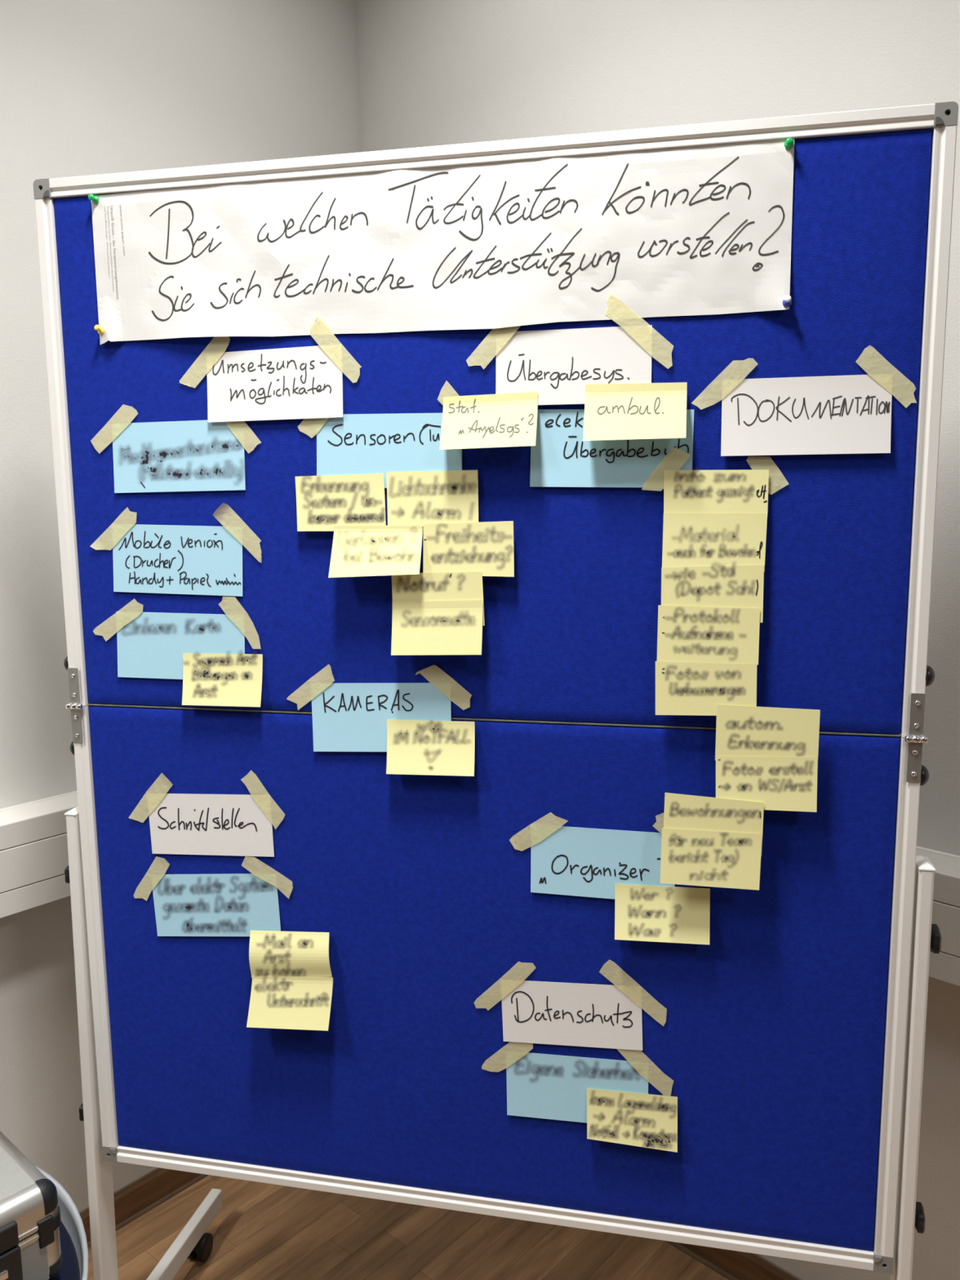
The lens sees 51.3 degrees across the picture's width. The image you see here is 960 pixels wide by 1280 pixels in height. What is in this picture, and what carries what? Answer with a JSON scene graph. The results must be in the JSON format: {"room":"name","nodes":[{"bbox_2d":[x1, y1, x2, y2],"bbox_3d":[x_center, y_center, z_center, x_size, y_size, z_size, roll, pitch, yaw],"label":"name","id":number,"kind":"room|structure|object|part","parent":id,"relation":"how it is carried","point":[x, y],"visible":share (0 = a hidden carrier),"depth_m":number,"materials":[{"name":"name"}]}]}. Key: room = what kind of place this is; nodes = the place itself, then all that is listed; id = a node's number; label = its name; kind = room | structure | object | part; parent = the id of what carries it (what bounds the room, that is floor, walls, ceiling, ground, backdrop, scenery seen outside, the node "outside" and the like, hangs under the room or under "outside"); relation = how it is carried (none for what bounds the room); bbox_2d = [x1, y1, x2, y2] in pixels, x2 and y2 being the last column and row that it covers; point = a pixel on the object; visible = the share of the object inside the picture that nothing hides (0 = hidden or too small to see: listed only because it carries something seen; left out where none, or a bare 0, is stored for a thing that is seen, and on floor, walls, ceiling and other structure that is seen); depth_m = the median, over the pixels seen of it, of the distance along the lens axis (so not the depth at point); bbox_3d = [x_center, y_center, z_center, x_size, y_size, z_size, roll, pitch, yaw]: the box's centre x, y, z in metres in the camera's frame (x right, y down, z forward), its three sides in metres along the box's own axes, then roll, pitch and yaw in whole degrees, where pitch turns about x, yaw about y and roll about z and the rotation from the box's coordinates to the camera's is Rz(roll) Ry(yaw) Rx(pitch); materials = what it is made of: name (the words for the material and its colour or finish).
{"room":"meeting room","nodes":[
{"label":"meeting room","id":0,"kind":"room"},
{"bbox_2d":[0,0,359,1212],"bbox_3d":[-1.810,-0.003,0.708,0.100,2.780,4.600,7,11,41],"label":"wall","id":1,"kind":"structure","parent":0,"point":[88,87],"depth_m":1.84,"materials":[{"name":"paint"}]},
{"bbox_2d":[0,791,78,918],"bbox_3d":[-1.737,0.550,0.729,0.080,0.167,4.410,7,11,41],"label":"duct","id":2,"kind":"object","parent":1,"relation":"attached to","point":[34,856],"visible":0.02,"depth_m":1.76,"materials":[{"name":"white plastic"}]},
{"bbox_2d":[79,1167,208,1248],"bbox_3d":[-1.745,1.337,0.880,0.012,0.076,4.542,7,11,41],"label":"baseboard","id":3,"kind":"structure","parent":1,"relation":"attached to","point":[146,1193],"depth_m":2.07,"materials":[{"name":"brown wood"}]},
{"bbox_2d":[87,1174,728,1279],"bbox_3d":[-0.110,1.610,-0.712,4.598,0.030,4.867,7,11,41],"label":"floor","id":4,"kind":"structure","parent":0,"point":[260,1231],"depth_m":1.98,"materials":[{"name":"brown wood"}]},
{"bbox_2d":[35,1165,88,1279],"bbox_3d":[-0.833,1.029,1.248,0.674,0.564,0.657,1,9,12],"label":"shell chair","id":5,"kind":"object","parent":4,"relation":"on","point":[73,1237],"visible":0.36,"depth_m":1.37,"materials":[{"name":"grey plastic"}]},
{"bbox_2d":[0,1130,62,1279],"bbox_3d":[-0.800,0.763,1.220,0.348,0.135,0.456,7,11,42],"label":"case","id":6,"kind":"object","parent":5,"relation":"on","point":[30,1220],"visible":1,"depth_m":1.25,"materials":[{"name":"grey metal"}]},
{"bbox_3d":[-0.583,0.771,1.205,0.005,0.012,0.028,7,11,42],"label":"latch lever","id":7,"kind":"part","parent":6,"relation":"part of","materials":[{"name":"silver metal"}]},
{"bbox_3d":[-0.590,0.731,1.205,0.010,0.030,0.064,7,11,42],"label":"latch plate","id":8,"kind":"part","parent":6,"relation":"part of","materials":[{"name":"black plastic"}]},
{"bbox_3d":[-0.589,0.772,1.210,0.013,0.052,0.064,7,11,42],"label":"latch plate","id":9,"kind":"part","parent":6,"relation":"part of","materials":[{"name":"black plastic"}]},
{"bbox_3d":[-0.805,0.699,1.214,0.286,0.005,0.406,7,11,42],"label":"panel","id":10,"kind":"part","parent":6,"relation":"part of","materials":[{"name":"silver metal"}]},
{"bbox_3d":[-0.804,0.722,1.217,0.330,0.049,0.450,7,11,42],"label":"lid","id":11,"kind":"part","parent":6,"relation":"part of","materials":[{"name":"silver metal"}]},
{"bbox_3d":[-0.688,0.755,1.201,0.261,0.004,0.532,1,9,12],"label":"edge rail","id":12,"kind":"part","parent":6,"relation":"part of","materials":[{"name":"silver metal"}]},
{"bbox_3d":[-0.684,0.803,1.115,0.003,0.059,0.406,7,11,42],"label":"panel","id":13,"kind":"part","parent":6,"relation":"part of","materials":[{"name":"silver metal"}]},
{"bbox_3d":[-0.689,0.743,1.199,0.261,0.004,0.532,1,9,12],"label":"edge rail","id":14,"kind":"part","parent":6,"relation":"part of","materials":[{"name":"silver metal"}]},
{"bbox_2d":[49,1221,79,1279],"bbox_3d":[-0.811,0.867,1.221,0.615,0.072,0.615,1,9,12],"label":"seat cushion","id":15,"kind":"object","parent":5,"relation":"on","point":[69,1231],"depth_m":1.36,"materials":[{"name":"blue fabric"}]},
{"bbox_2d":[33,101,958,1279],"bbox_3d":[-0.022,0.308,1.453,1.285,1.910,0.646,1,9,12],"label":"pinboard","id":16,"kind":"object","parent":4,"relation":"on","point":[791,1042],"visible":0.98,"depth_m":1.38,"materials":[{"name":"blue fabric"}]},
{"bbox_3d":[-0.620,0.035,1.511,0.013,0.027,0.027,1,9,12],"label":"round knob","id":17,"kind":"part","parent":16,"relation":"part of","materials":[{"name":"black plastic"}]},
{"bbox_3d":[-0.640,0.366,1.575,0.016,0.034,0.034,1,9,12],"label":"clamp knob","id":18,"kind":"part","parent":16,"relation":"part of","materials":[{"name":"black plastic"}]},
{"bbox_3d":[-0.619,0.164,1.530,0.013,0.027,0.027,1,9,12],"label":"round knob","id":19,"kind":"part","parent":16,"relation":"part of","materials":[{"name":"black plastic"}]},
{"bbox_3d":[-0.642,0.767,1.635,0.016,0.034,0.034,1,9,12],"label":"clamp knob","id":20,"kind":"part","parent":16,"relation":"part of","materials":[{"name":"black plastic"}]},
{"bbox_3d":[-0.627,0.715,1.625,0.032,0.906,0.045,1,9,12],"label":"post","id":21,"kind":"part","parent":16,"relation":"part of","materials":[{"name":"white metal"}]},
{"bbox_2d":[88,194,98,204],"bbox_3d":[-0.533,-0.609,1.382,0.011,0.011,0.021,1,9,12],"label":"pin","id":22,"kind":"object","parent":16,"relation":"attached to","point":[95,199],"visible":1,"depth_m":1.38,"materials":[{"name":"green plastic"}]},
{"bbox_2d":[93,324,104,334],"bbox_3d":[-0.533,-0.435,1.405,0.011,0.012,0.021,1,9,12],"label":"pin","id":23,"kind":"object","parent":16,"relation":"attached to","point":[100,330],"visible":1,"depth_m":1.40,"materials":[{"name":"yellow plastic"}]},
{"bbox_2d":[90,506,136,550],"bbox_3d":[-0.532,-0.162,1.452,0.077,0.062,0.003,1,9,10],"label":"tape","id":24,"kind":"object","parent":16,"relation":"attached to","point":[108,540],"visible":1,"depth_m":1.45,"materials":[{"name":"beige paper"}]},
{"bbox_2d":[93,598,142,640],"bbox_3d":[-0.533,-0.029,1.472,0.085,0.065,0.001,1,9,12],"label":"tape","id":25,"kind":"object","parent":16,"relation":"attached to","point":[108,628],"visible":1,"depth_m":1.47,"materials":[{"name":"beige paper"}]},
{"bbox_2d":[128,773,173,822],"bbox_3d":[-0.496,0.237,1.503,0.078,0.081,0.002,1,9,12],"label":"tape","id":26,"kind":"object","parent":16,"relation":"attached to","point":[161,786],"visible":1,"depth_m":1.50,"materials":[{"name":"beige paper"}]},
{"bbox_2d":[133,856,169,901],"bbox_3d":[-0.501,0.364,1.524,0.065,0.073,0.002,1,9,12],"label":"tape","id":27,"kind":"object","parent":16,"relation":"attached to","point":[159,866],"visible":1,"depth_m":1.52,"materials":[{"name":"beige paper"}]},
{"bbox_2d":[112,524,242,596],"bbox_3d":[-0.437,-0.116,1.439,0.207,0.103,0.002,1,9,12],"label":"card","id":28,"kind":"object","parent":16,"relation":"attached to","point":[175,559],"visible":1,"depth_m":1.44,"materials":[{"name":"blue paper"}]},
{"bbox_2d":[112,420,245,493],"bbox_3d":[-0.426,-0.260,1.415,0.208,0.100,0.003,1,9,12],"label":"card","id":29,"kind":"object","parent":16,"relation":"attached to","point":[187,455],"visible":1,"depth_m":1.42,"materials":[{"name":"blue paper"}]},
{"bbox_2d":[90,404,137,453],"bbox_3d":[-0.523,-0.301,1.429,0.078,0.068,0.001,1,9,12],"label":"tape","id":30,"kind":"object","parent":29,"relation":"attached to","point":[125,415],"visible":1,"depth_m":1.43,"materials":[{"name":"beige paper"}]},
{"bbox_2d":[116,612,244,679],"bbox_3d":[-0.438,0.009,1.458,0.206,0.099,0.003,1,9,12],"label":"card","id":31,"kind":"object","parent":16,"relation":"attached to","point":[153,645],"visible":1,"depth_m":1.46,"materials":[{"name":"blue paper"}]},
{"bbox_2d":[179,336,230,388],"bbox_3d":[-0.382,-0.385,1.385,0.079,0.069,0.001,1,9,12],"label":"tape","id":32,"kind":"object","parent":16,"relation":"attached to","point":[218,345],"visible":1,"depth_m":1.39,"materials":[{"name":"beige paper"}]},
{"bbox_2d":[148,793,274,857],"bbox_3d":[-0.403,0.276,1.490,0.202,0.102,0.002,1,9,12],"label":"card","id":33,"kind":"object","parent":16,"relation":"attached to","point":[181,824],"visible":1,"depth_m":1.49,"materials":[{"name":"white paper"}]},
{"bbox_2d":[152,873,280,936],"bbox_3d":[-0.400,0.400,1.508,0.210,0.114,0.003,1,9,12],"label":"card","id":34,"kind":"object","parent":16,"relation":"attached to","point":[227,904],"visible":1,"depth_m":1.51,"materials":[{"name":"blue paper"}]},
{"bbox_2d":[182,653,262,706],"bbox_3d":[-0.374,0.053,1.442,0.126,0.084,0.012,1,9,12],"label":"sticky note","id":35,"kind":"object","parent":16,"relation":"attached to","point":[208,679],"visible":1,"depth_m":1.44,"materials":[{"name":"beige paper"}]},
{"bbox_2d":[212,502,261,562],"bbox_3d":[-0.343,-0.151,1.410,0.070,0.085,0.006,1,9,12],"label":"tape","id":36,"kind":"object","parent":16,"relation":"attached to","point":[224,514],"visible":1,"depth_m":1.41,"materials":[{"name":"beige paper"}]},
{"bbox_2d":[218,596,261,648],"bbox_3d":[-0.344,-0.025,1.431,0.063,0.075,0.001,1,9,12],"label":"tape","id":37,"kind":"object","parent":16,"relation":"attached to","point":[231,606],"visible":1,"depth_m":1.43,"materials":[{"name":"beige paper"}]},
{"bbox_2d":[224,421,261,453],"bbox_3d":[-0.331,-0.283,1.390,0.057,0.048,0.001,1,9,11],"label":"tape","id":38,"kind":"object","parent":16,"relation":"attached to","point":[242,431],"visible":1,"depth_m":1.39,"materials":[{"name":"beige paper"}]},
{"bbox_2d":[240,769,284,829],"bbox_3d":[-0.318,0.234,1.465,0.068,0.089,0.001,1,9,12],"label":"tape","id":39,"kind":"object","parent":16,"relation":"attached to","point":[270,808],"visible":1,"depth_m":1.47,"materials":[{"name":"beige paper"}]},
{"bbox_2d":[241,856,293,898],"bbox_3d":[-0.315,0.352,1.481,0.081,0.061,0.001,1,9,12],"label":"tape","id":40,"kind":"object","parent":16,"relation":"attached to","point":[261,870],"visible":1,"depth_m":1.48,"materials":[{"name":"beige paper"}]},
{"bbox_2d":[206,345,342,422],"bbox_3d":[-0.282,-0.350,1.369,0.199,0.099,0.006,1,9,12],"label":"card","id":41,"kind":"object","parent":16,"relation":"attached to","point":[296,382],"visible":1,"depth_m":1.37,"materials":[{"name":"white paper"}]},
{"bbox_2d":[246,975,333,1031],"bbox_3d":[-0.282,0.536,1.479,0.131,0.081,0.021,1,9,12],"label":"sticky note","id":42,"kind":"object","parent":16,"relation":"attached to","point":[287,1002],"visible":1,"depth_m":1.48,"materials":[{"name":"beige paper"}]},
{"bbox_2d":[248,930,332,977],"bbox_3d":[-0.281,0.469,1.483,0.131,0.080,0.012,1,9,12],"label":"sticky note","id":43,"kind":"object","parent":16,"relation":"attached to","point":[271,953],"visible":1,"depth_m":1.48,"materials":[{"name":"beige paper"}]},
{"bbox_2d":[286,664,334,710],"bbox_3d":[-0.242,0.067,1.423,0.074,0.069,0.001,1,9,12],"label":"tape","id":44,"kind":"object","parent":16,"relation":"attached to","point":[314,686],"visible":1,"depth_m":1.42,"materials":[{"name":"beige paper"}]},
{"bbox_2d":[297,415,330,438],"bbox_3d":[-0.226,-0.291,1.365,0.051,0.030,0.005,2,9,19],"label":"tape","id":45,"kind":"object","parent":16,"relation":"attached to","point":[310,427],"visible":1,"depth_m":1.37,"materials":[{"name":"beige paper"}]},
{"bbox_2d":[310,316,361,382],"bbox_3d":[-0.194,-0.390,1.343,0.072,0.089,0.002,1,9,12],"label":"tape","id":46,"kind":"object","parent":16,"relation":"attached to","point":[320,332],"visible":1,"depth_m":1.34,"materials":[{"name":"beige paper"}]},
{"bbox_2d":[295,473,386,531],"bbox_3d":[-0.191,-0.189,1.368,0.132,0.080,0.006,1,9,12],"label":"sticky note","id":47,"kind":"object","parent":16,"relation":"attached to","point":[324,502],"visible":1,"depth_m":1.37,"materials":[{"name":"beige paper"}]},
{"bbox_2d":[328,525,422,577],"bbox_3d":[-0.141,-0.120,1.352,0.128,0.071,0.025,1,9,12],"label":"sticky note","id":48,"kind":"object","parent":16,"relation":"attached to","point":[357,550],"visible":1,"depth_m":1.35,"materials":[{"name":"beige paper"}]},
{"bbox_2d":[311,682,451,751],"bbox_3d":[-0.141,0.110,1.407,0.206,0.106,0.005,1,9,12],"label":"card","id":49,"kind":"object","parent":16,"relation":"attached to","point":[347,717],"visible":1,"depth_m":1.41,"materials":[{"name":"blue paper"}]},
{"bbox_2d":[316,413,462,488],"bbox_3d":[-0.125,-0.256,1.350,0.206,0.101,0.003,1,9,12],"label":"card","id":50,"kind":"object","parent":16,"relation":"attached to","point":[350,443],"visible":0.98,"depth_m":1.35,"materials":[{"name":"blue paper"}]},
{"bbox_2d":[386,720,475,776],"bbox_3d":[-0.069,0.147,1.387,0.128,0.081,0.015,1,9,12],"label":"sticky note","id":51,"kind":"object","parent":16,"relation":"attached to","point":[414,747],"visible":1,"depth_m":1.39,"materials":[{"name":"beige paper"}]},
{"bbox_2d":[386,470,478,525],"bbox_3d":[-0.064,-0.189,1.341,0.128,0.075,0.005,1,9,12],"label":"sticky note","id":52,"kind":"object","parent":16,"relation":"attached to","point":[418,498],"visible":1,"depth_m":1.34,"materials":[{"name":"beige paper"}]},
{"bbox_2d":[391,600,482,655],"bbox_3d":[-0.059,-0.016,1.349,0.127,0.076,0.010,1,9,12],"label":"sticky note","id":53,"kind":"object","parent":16,"relation":"attached to","point":[419,628],"visible":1,"depth_m":1.35,"materials":[{"name":"beige paper"}]},
{"bbox_2d":[391,571,484,625],"bbox_3d":[-0.057,-0.055,1.350,0.129,0.076,0.003,1,9,12],"label":"sticky note","id":54,"kind":"object","parent":16,"relation":"attached to","point":[467,585],"visible":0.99,"depth_m":1.35,"materials":[{"name":"beige paper"}]},
{"bbox_2d":[91,137,794,344],"bbox_3d":[-0.083,-0.506,1.299,0.936,0.206,0.013,1,9,12],"label":"banner","id":55,"kind":"object","parent":16,"relation":"attached to","point":[703,229],"visible":1,"depth_m":1.29,"materials":[{"name":"white paper"}]},
{"bbox_2d":[415,665,471,710],"bbox_3d":[-0.051,0.066,1.381,0.081,0.062,0.001,1,9,12],"label":"tape","id":56,"kind":"object","parent":16,"relation":"attached to","point":[442,682],"visible":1,"depth_m":1.38,"materials":[{"name":"beige paper"}]},
{"bbox_2d":[437,381,458,405],"bbox_3d":[-0.035,-0.322,1.320,0.044,0.042,0.001,1,9,12],"label":"tape","id":57,"kind":"object","parent":16,"relation":"attached to","point":[446,390],"visible":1,"depth_m":1.32,"materials":[{"name":"beige paper"}]},
{"bbox_2d":[422,520,514,577],"bbox_3d":[-0.015,-0.122,1.335,0.127,0.074,0.005,1,9,12],"label":"sticky note","id":58,"kind":"object","parent":16,"relation":"attached to","point":[486,548],"visible":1,"depth_m":1.33,"materials":[{"name":"beige paper"}]},
{"bbox_2d":[439,391,537,449],"bbox_3d":[0.011,-0.285,1.299,0.127,0.072,0.025,1,9,12],"label":"sticky note","id":59,"kind":"object","parent":16,"relation":"attached to","point":[500,420],"visible":1,"depth_m":1.30,"materials":[{"name":"beige paper"}]},
{"bbox_3d":[-0.032,-0.250,1.336,1.150,0.722,0.007,1,9,12],"label":"felt panel","id":60,"kind":"part","parent":16,"relation":"part of","materials":[{"name":"blue fabric"}]},
{"bbox_2d":[466,325,520,369],"bbox_3d":[0.020,-0.388,1.297,0.078,0.070,0.001,1,9,13],"label":"tape","id":61,"kind":"object","parent":16,"relation":"attached to","point":[497,338],"visible":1,"depth_m":1.30,"materials":[{"name":"beige paper"}]},
{"bbox_3d":[-0.025,0.470,1.443,1.150,0.723,0.007,1,9,12],"label":"felt panel","id":62,"kind":"part","parent":16,"relation":"part of","materials":[{"name":"blue fabric"}]},
{"bbox_3d":[-0.023,0.471,1.450,1.160,0.728,0.008,1,9,12],"label":"panel","id":63,"kind":"part","parent":16,"relation":"part of","materials":[{"name":"blue fabric"}]},
{"bbox_2d":[509,812,568,851],"bbox_3d":[0.081,0.266,1.383,0.083,0.059,0.002,1,9,13],"label":"tape","id":64,"kind":"object","parent":16,"relation":"attached to","point":[534,833],"visible":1,"depth_m":1.38,"materials":[{"name":"beige paper"}]},
{"bbox_2d":[501,980,642,1050],"bbox_3d":[0.128,0.529,1.413,0.202,0.102,0.003,1,9,12],"label":"card","id":65,"kind":"object","parent":16,"relation":"attached to","point":[540,1012],"visible":1,"depth_m":1.41,"materials":[{"name":"white paper"}]},
{"bbox_2d":[473,961,536,1010],"bbox_3d":[0.035,0.494,1.427,0.091,0.080,0.001,1,9,12],"label":"tape","id":66,"kind":"object","parent":65,"relation":"attached to","point":[520,971],"visible":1,"depth_m":1.43,"materials":[{"name":"beige paper"}]},
{"bbox_2d":[599,959,666,1026],"bbox_3d":[0.212,0.489,1.388,0.094,0.092,0.001,1,9,12],"label":"tape","id":67,"kind":"object","parent":65,"relation":"attached to","point":[610,970],"visible":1,"depth_m":1.39,"materials":[{"name":"beige paper"}]},
{"bbox_2d":[495,324,652,404],"bbox_3d":[0.119,-0.350,1.282,0.200,0.095,0.005,1,9,12],"label":"card","id":68,"kind":"object","parent":16,"relation":"attached to","point":[557,365],"visible":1,"depth_m":1.28,"materials":[{"name":"white paper"}]},
{"bbox_2d":[506,1052,648,1123],"bbox_3d":[0.137,0.641,1.427,0.204,0.104,0.004,1,9,12],"label":"card","id":69,"kind":"object","parent":16,"relation":"attached to","point":[540,1086],"visible":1,"depth_m":1.43,"materials":[{"name":"blue paper"}]},
{"bbox_2d":[481,1041,533,1071],"bbox_3d":[0.039,0.602,1.443,0.076,0.052,0.001,1,9,12],"label":"tape","id":70,"kind":"object","parent":69,"relation":"attached to","point":[512,1051],"visible":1,"depth_m":1.44,"materials":[{"name":"beige paper"}]},
{"bbox_2d":[530,826,675,898],"bbox_3d":[0.167,0.307,1.371,0.198,0.099,0.004,1,9,12],"label":"card","id":71,"kind":"object","parent":16,"relation":"attached to","point":[587,862],"visible":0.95,"depth_m":1.37,"materials":[{"name":"blue paper"}]},
{"bbox_2d":[529,409,693,487],"bbox_3d":[0.168,-0.247,1.287,0.209,0.103,0.004,1,9,12],"label":"card","id":72,"kind":"object","parent":16,"relation":"attached to","point":[560,456],"visible":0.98,"depth_m":1.29,"materials":[{"name":"blue paper"}]},
{"bbox_2d":[586,1088,677,1152],"bbox_3d":[0.214,0.675,1.407,0.130,0.079,0.011,1,9,12],"label":"sticky note","id":73,"kind":"object","parent":16,"relation":"attached to","point":[649,1121],"visible":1,"depth_m":1.41,"materials":[{"name":"beige paper"}]},
{"bbox_2d":[582,382,687,440],"bbox_3d":[0.195,-0.288,1.258,0.128,0.072,0.024,1,9,12],"label":"sticky note","id":74,"kind":"object","parent":16,"relation":"attached to","point":[640,411],"visible":1,"depth_m":1.26,"materials":[{"name":"beige paper"}]},
{"bbox_2d":[604,293,673,368],"bbox_3d":[0.201,-0.389,1.258,0.086,0.095,0.001,1,9,12],"label":"tape","id":75,"kind":"object","parent":16,"relation":"attached to","point":[657,346],"visible":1,"depth_m":1.26,"materials":[{"name":"beige paper"}]},
{"bbox_2d":[617,1048,673,1096],"bbox_3d":[0.230,0.610,1.402,0.082,0.074,0.001,1,9,12],"label":"tape","id":76,"kind":"object","parent":16,"relation":"attached to","point":[646,1068],"visible":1,"depth_m":1.40,"materials":[{"name":"beige paper"}]},
{"bbox_2d":[652,813,663,834],"bbox_3d":[0.248,0.251,1.345,0.033,0.039,0.002,2,9,15],"label":"tape","id":77,"kind":"object","parent":16,"relation":"attached to","point":[659,824],"visible":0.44,"depth_m":1.34,"materials":[{"name":"beige paper"}]},
{"bbox_2d":[614,883,710,944],"bbox_3d":[0.246,0.371,1.352,0.128,0.077,0.014,1,9,12],"label":"sticky note","id":78,"kind":"object","parent":16,"relation":"attached to","point":[642,913],"visible":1,"depth_m":1.35,"materials":[{"name":"beige paper"}]},
{"bbox_2d":[641,446,690,491],"bbox_3d":[0.237,-0.218,1.273,0.061,0.055,0.001,1,9,13],"label":"tape","id":79,"kind":"object","parent":16,"relation":"attached to","point":[676,458],"visible":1,"depth_m":1.27,"materials":[{"name":"beige paper"}]},
{"bbox_2d":[655,661,756,715],"bbox_3d":[0.291,0.064,1.291,0.129,0.071,0.002,1,9,12],"label":"sticky note","id":80,"kind":"object","parent":16,"relation":"attached to","point":[682,688],"visible":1,"depth_m":1.29,"materials":[{"name":"beige paper"}]},
{"bbox_2d":[657,604,759,664],"bbox_3d":[0.292,-0.007,1.283,0.128,0.075,0.002,1,9,12],"label":"sticky note","id":81,"kind":"object","parent":16,"relation":"attached to","point":[686,633],"visible":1,"depth_m":1.28,"materials":[{"name":"beige paper"}]},
{"bbox_2d":[660,827,762,889],"bbox_3d":[0.301,0.285,1.306,0.128,0.076,0.006,1,9,12],"label":"sticky note","id":82,"kind":"object","parent":16,"relation":"attached to","point":[692,857],"visible":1,"depth_m":1.31,"materials":[{"name":"beige paper"}]},
{"bbox_2d":[661,564,764,622],"bbox_3d":[0.296,-0.063,1.277,0.128,0.080,0.002,1,9,12],"label":"sticky note","id":83,"kind":"object","parent":16,"relation":"attached to","point":[717,586],"visible":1,"depth_m":1.28,"materials":[{"name":"beige paper"}]},
{"bbox_2d":[663,792,764,856],"bbox_3d":[0.303,0.240,1.304,0.127,0.078,0.002,1,9,12],"label":"sticky note","id":84,"kind":"object","parent":16,"relation":"attached to","point":[682,811],"visible":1,"depth_m":1.30,"materials":[{"name":"beige paper"}]},
{"bbox_2d":[662,512,767,570],"bbox_3d":[0.297,-0.124,1.270,0.129,0.074,0.003,1,9,12],"label":"sticky note","id":85,"kind":"object","parent":16,"relation":"attached to","point":[689,539],"visible":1,"depth_m":1.27,"materials":[{"name":"beige paper"}]},
{"bbox_2d":[663,469,768,513],"bbox_3d":[0.298,-0.187,1.264,0.129,0.064,0.002,1,9,12],"label":"sticky note","id":86,"kind":"object","parent":16,"relation":"attached to","point":[740,491],"visible":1,"depth_m":1.26,"materials":[{"name":"beige paper"}]},
{"bbox_2d":[691,358,757,409],"bbox_3d":[0.305,-0.319,1.246,0.080,0.061,0.003,1,9,10],"label":"tape","id":87,"kind":"object","parent":16,"relation":"attached to","point":[736,371],"visible":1,"depth_m":1.25,"materials":[{"name":"beige paper"}]},
{"bbox_2d":[715,755,817,812],"bbox_3d":[0.368,0.183,1.286,0.127,0.073,0.005,1,9,12],"label":"sticky note","id":88,"kind":"object","parent":16,"relation":"attached to","point":[780,783],"visible":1,"depth_m":1.29,"materials":[{"name":"beige paper"}]},
{"bbox_2d":[746,456,788,494],"bbox_3d":[0.360,-0.206,1.252,0.053,0.048,0.001,1,9,12],"label":"tape","id":89,"kind":"object","parent":16,"relation":"attached to","point":[777,481],"visible":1,"depth_m":1.25,"materials":[{"name":"beige paper"}]},
{"bbox_2d":[715,704,820,759],"bbox_3d":[0.367,0.121,1.280,0.128,0.074,0.002,1,9,12],"label":"sticky note","id":90,"kind":"object","parent":16,"relation":"attached to","point":[740,731],"visible":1,"depth_m":1.28,"materials":[{"name":"beige paper"}]},
{"bbox_2d":[782,295,791,306],"bbox_3d":[0.372,-0.409,1.209,0.011,0.012,0.021,1,9,12],"label":"pin","id":91,"kind":"object","parent":16,"relation":"attached to","point":[787,302],"visible":1,"depth_m":1.21,"materials":[{"name":"blue"}]},
{"bbox_2d":[784,137,794,149],"bbox_3d":[0.368,-0.590,1.189,0.011,0.011,0.021,1,9,12],"label":"pin","id":92,"kind":"object","parent":16,"relation":"attached to","point":[788,144],"visible":1,"depth_m":1.18,"materials":[{"name":"green plastic"}]},
{"bbox_2d":[720,374,892,456],"bbox_3d":[0.400,-0.276,1.230,0.200,0.095,0.008,1,9,12],"label":"card","id":93,"kind":"object","parent":16,"relation":"attached to","point":[831,414],"visible":1,"depth_m":1.23,"materials":[{"name":"white paper"}]},
{"bbox_2d":[855,345,916,408],"bbox_3d":[0.490,-0.318,1.207,0.072,0.076,0.001,1,9,13],"label":"tape","id":94,"kind":"object","parent":16,"relation":"attached to","point":[870,360],"visible":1,"depth_m":1.21,"materials":[{"name":"beige paper"}]},
{"bbox_3d":[0.583,0.741,1.366,0.022,0.906,0.045,1,9,12],"label":"post","id":95,"kind":"part","parent":16,"relation":"part of","materials":[{"name":"white metal"}]},
{"bbox_3d":[-0.031,-0.253,1.343,1.160,0.727,0.008,1,9,12],"label":"panel","id":96,"kind":"part","parent":16,"relation":"part of","materials":[{"name":"white metal"}]},
{"bbox_3d":[0.599,0.790,1.370,0.016,0.037,0.037,1,9,12],"label":"clamp knob","id":97,"kind":"part","parent":16,"relation":"part of","materials":[{"name":"black plastic"}]},
{"bbox_3d":[0.565,0.172,1.275,0.013,0.027,0.027,1,9,12],"label":"round knob","id":98,"kind":"part","parent":16,"relation":"part of","materials":[{"name":"black plastic"}]},
{"bbox_3d":[0.564,0.045,1.256,0.013,0.027,0.027,1,9,12],"label":"round knob","id":99,"kind":"part","parent":16,"relation":"part of","materials":[{"name":"black plastic"}]},
{"bbox_3d":[0.594,0.392,1.311,0.016,0.037,0.037,1,9,12],"label":"clamp knob","id":100,"kind":"part","parent":16,"relation":"part of","materials":[{"name":"black plastic"}]},
{"bbox_2d":[355,0,959,1279],"bbox_3d":[1.381,-0.059,0.870,4.700,2.780,0.100,8,12,44],"label":"wall","id":101,"kind":"structure","parent":0,"point":[431,73],"depth_m":1.62,"materials":[{"name":"paint"}]},
{"bbox_2d":[665,1240,802,1279],"bbox_3d":[1.380,1.288,1.003,4.542,0.076,0.012,8,12,44],"label":"baseboard","id":102,"kind":"structure","parent":101,"relation":"attached to","point":[731,1264],"depth_m":1.87,"materials":[{"name":"brown wood"}]},
{"bbox_2d":[915,845,959,986],"bbox_3d":[1.332,0.497,0.878,4.488,0.167,0.080,8,12,44],"label":"duct","id":103,"kind":"object","parent":101,"relation":"attached to","point":[944,966],"visible":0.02,"depth_m":1.46,"materials":[{"name":"white plastic"}]}
]}

